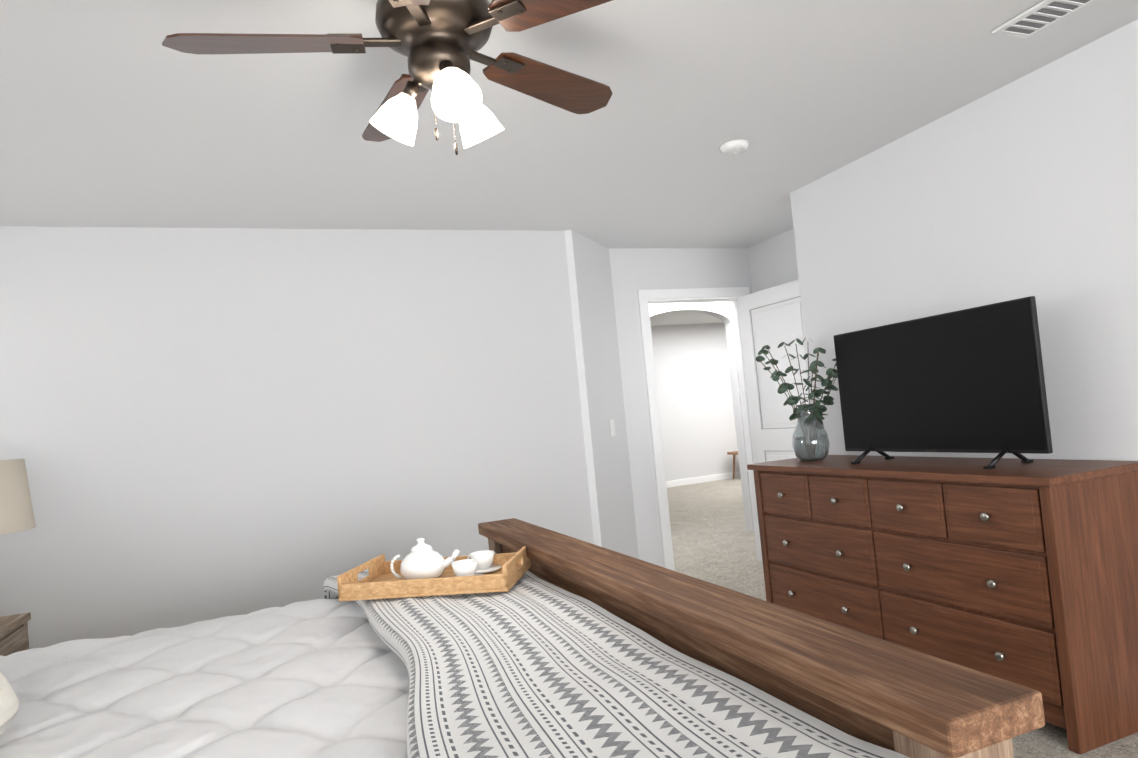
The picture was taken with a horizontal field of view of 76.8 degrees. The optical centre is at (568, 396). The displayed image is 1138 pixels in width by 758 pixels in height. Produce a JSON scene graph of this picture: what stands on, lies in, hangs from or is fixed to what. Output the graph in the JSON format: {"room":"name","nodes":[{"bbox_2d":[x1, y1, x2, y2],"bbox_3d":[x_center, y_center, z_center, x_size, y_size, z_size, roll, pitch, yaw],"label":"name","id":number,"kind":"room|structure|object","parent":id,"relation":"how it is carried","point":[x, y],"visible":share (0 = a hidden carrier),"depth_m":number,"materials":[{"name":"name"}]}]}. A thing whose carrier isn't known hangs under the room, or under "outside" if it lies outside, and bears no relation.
{"room":"bedroom","nodes":[
{"label":"bedroom","id":0,"kind":"room"},
{"bbox_2d":[0,226,593,648],"bbox_3d":[-1.512,0.299,3.988,3.540,2.460,0.120,-5,-2,-22],"label":"wall","id":1,"kind":"structure","parent":0,"point":[200,424],"depth_m":3.88,"materials":[{"name":"white paint"}]},
{"bbox_2d":[0,0,1137,247],"bbox_3d":[0.313,-1.233,1.466,5.310,0.100,7.220,-5,-2,-22],"label":"ceiling","id":2,"kind":"structure","parent":0,"point":[114,114],"depth_m":2.77,"materials":[{"name":"white paint"}]},
{"bbox_2d":[162,0,612,154],"bbox_3d":[-0.373,-0.859,1.896,1.258,0.489,1.240,-5,-2,-22],"label":"ceiling fan","id":3,"kind":"object","parent":2,"relation":"hanging from","point":[439,44],"visible":1,"depth_m":1.81,"materials":[{"name":"brown wood"}]},
{"bbox_2d":[720,139,748,154],"bbox_3d":[0.770,-1.153,3.339,0.132,0.036,0.132,-5,-2,-22],"label":"smoke detector","id":4,"kind":"object","parent":2,"relation":"attached to","point":[735,147],"visible":1,"depth_m":3.30,"materials":[{"name":"white plastic"}]},
{"bbox_2d":[992,0,1094,37],"bbox_3d":[1.603,-1.271,2.327,0.170,0.016,0.380,-5,-2,-22],"label":"ceiling vent","id":5,"kind":"object","parent":2,"relation":"in","point":[1043,14],"visible":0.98,"depth_m":2.39,"materials":[{"name":"white metal"}]},
{"bbox_2d":[564,229,638,558],"bbox_3d":[0.224,0.161,4.897,0.120,2.460,0.736,-6,-2,23],"label":"wall","id":6,"kind":"structure","parent":0,"point":[601,397],"depth_m":4.77,"materials":[{"name":"white paint"}]},
{"bbox_2d":[610,419,615,436],"bbox_3d":[0.301,0.214,4.898,0.010,0.116,0.070,-6,-2,23],"label":"light switch","id":7,"kind":"object","parent":6,"relation":"attached to","point":[612,424],"visible":1,"depth_m":4.89,"materials":[{"name":"white plastic"}]},
{"bbox_2d":[609,248,751,566],"bbox_3d":[0.972,0.106,5.453,1.370,2.460,0.120,-5,-2,-22],"label":"wall","id":8,"kind":"structure","parent":0,"point":[633,270],"depth_m":5.23,"materials":[{"name":"white paint"}]},
{"bbox_2d":[637,287,762,570],"bbox_3d":[1.032,0.256,5.458,0.970,2.150,0.140,-5,-2,-22],"label":"door frame","id":9,"kind":"structure","parent":8,"relation":"attached to","point":[646,298],"depth_m":5.31,"materials":[{"name":"white wood"}]},
{"bbox_2d":[650,312,722,325],"bbox_3d":[2.218,-1.333,9.486,8.500,0.100,6.300,-5,-2,-22],"label":"ceiling","id":10,"kind":"structure","parent":0,"point":[676,318],"depth_m":11.07,"materials":[{"name":"white paint"}]},
{"bbox_2d":[651,323,739,480],"bbox_3d":[1.490,0.161,11.641,8.500,2.610,0.120,-5,-2,-22],"label":"wall","id":11,"kind":"structure","parent":0,"point":[695,402],"depth_m":11.81,"materials":[{"name":"white paint"}]},
{"bbox_2d":[666,471,739,486],"bbox_3d":[1.586,1.409,11.525,8.400,0.100,0.014,-5,-2,-22],"label":"baseboard","id":12,"kind":"structure","parent":11,"relation":"attached to","point":[695,480],"depth_m":11.75,"materials":[{"name":"white wood"}]},
{"bbox_2d":[649,301,753,530],"bbox_3d":[3.003,-0.099,7.625,8.400,2.610,0.120,-5,-2,-22],"label":"wall","id":13,"kind":"structure","parent":0,"point":[721,311],"depth_m":7.05,"materials":[{"name":"white paint"}]},
{"bbox_2d":[667,477,759,576],"bbox_3d":[2.483,1.343,9.380,8.500,0.060,6.360,-5,-2,-22],"label":"floor","id":14,"kind":"structure","parent":0,"point":[710,533],"depth_m":7.33,"materials":[{"name":"beige carpet"}]},
{"bbox_2d":[727,451,737,478],"bbox_3d":[3.165,1.094,11.857,1.020,0.452,0.360,-5,-2,-22],"label":"bench","id":15,"kind":"object","parent":14,"relation":"on","point":[733,453],"visible":0.23,"depth_m":11.80,"materials":[{"name":"brown wood"}]},
{"bbox_2d":[747,229,798,292],"bbox_3d":[1.784,0.018,5.087,0.120,2.460,1.400,-5,-2,-22],"label":"wall","id":16,"kind":"structure","parent":0,"point":[772,261],"depth_m":5.36,"materials":[{"name":"white paint"}]},
{"bbox_2d":[738,279,811,462],"bbox_3d":[1.598,0.230,5.168,0.165,2.055,0.815,-5,-2,-22],"label":"hall door","id":17,"kind":"structure","parent":16,"relation":"in","point":[772,317],"depth_m":5.25,"materials":[{"name":"white wood"}]},
{"bbox_2d":[693,563,1137,757],"bbox_3d":[0.563,1.293,1.365,5.310,0.060,7.160,-5,-2,-22],"label":"floor carpet","id":18,"kind":"object","parent":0,"point":[1048,740],"visible":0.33,"depth_m":2.50,"materials":[{"name":"beige carpet"}]},
{"bbox_2d":[0,612,30,655],"bbox_3d":[-2.322,1.229,2.567,0.572,0.680,0.620,-5,-2,-22],"label":"nightstand","id":19,"kind":"object","parent":18,"relation":"on","point":[14,637],"visible":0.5,"depth_m":2.81,"materials":[{"name":"brown wood"}]},
{"bbox_2d":[0,459,35,534],"bbox_3d":[-2.255,0.567,2.680,0.430,0.628,0.430,-5,-2,-22],"label":"table lamp","id":20,"kind":"object","parent":19,"relation":"on","point":[16,512],"visible":1,"depth_m":2.68,"materials":[{"name":"beige fabric"}]},
{"bbox_2d":[0,518,1044,757],"bbox_3d":[-0.919,0.497,1.502,2.375,1.812,2.399,-5,-2,-22],"label":"bed","id":21,"kind":"object","parent":18,"relation":"on","point":[518,638],"visible":1,"depth_m":1.49,"materials":[{"name":"white fabric"}]},
{"bbox_2d":[0,571,18,757],"bbox_3d":[-1.292,0.542,1.366,0.296,0.396,0.478,-5,-2,-22],"label":"lumbar pillow","id":22,"kind":"object","parent":21,"relation":"on","point":[9,703],"depth_m":1.53,"materials":[{"name":"white fabric"}]},
{"bbox_2d":[336,537,531,601],"bbox_3d":[-0.412,0.517,2.262,0.614,0.142,0.544,-5,-2,-22],"label":"tray","id":23,"kind":"object","parent":21,"relation":"on","point":[424,575],"depth_m":2.17,"materials":[{"name":"brown wood"}]},
{"bbox_2d":[323,550,1044,757],"bbox_3d":[-0.215,0.725,1.761,0.685,0.340,2.399,-5,-2,-22],"label":"quilt","id":24,"kind":"object","parent":21,"relation":"on","point":[545,663],"depth_m":1.41,"materials":[{"name":"white fabric"}]},
{"bbox_2d":[747,455,1137,753],"bbox_3d":[1.562,0.760,3.236,0.520,0.920,1.690,-5,-2,-22],"label":"dresser","id":25,"kind":"object","parent":18,"relation":"on","point":[1015,570],"visible":1,"depth_m":2.67,"materials":[{"name":"brown wood"}]},
{"bbox_2d":[756,337,837,460],"bbox_3d":[1.270,0.005,3.862,0.492,0.670,0.469,-5,-2,-22],"label":"vase","id":26,"kind":"object","parent":25,"relation":"on","point":[810,440],"visible":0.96,"depth_m":3.78,"materials":[{"name":"clear glass"}]},
{"bbox_2d":[833,296,1052,468],"bbox_3d":[1.557,-0.024,3.130,0.250,0.634,1.040,-5,-2,-22],"label":"tv","id":27,"kind":"object","parent":25,"relation":"on","point":[970,380],"visible":1,"depth_m":3.00,"materials":[{"name":"black plastic"}]},
{"bbox_2d":[790,19,1137,460],"bbox_3d":[2.528,-0.156,1.507,0.120,2.460,5.820,-5,-2,-22],"label":"wall","id":28,"kind":"structure","parent":0,"point":[1025,186],"depth_m":2.93,"materials":[{"name":"white paint"}]}
]}

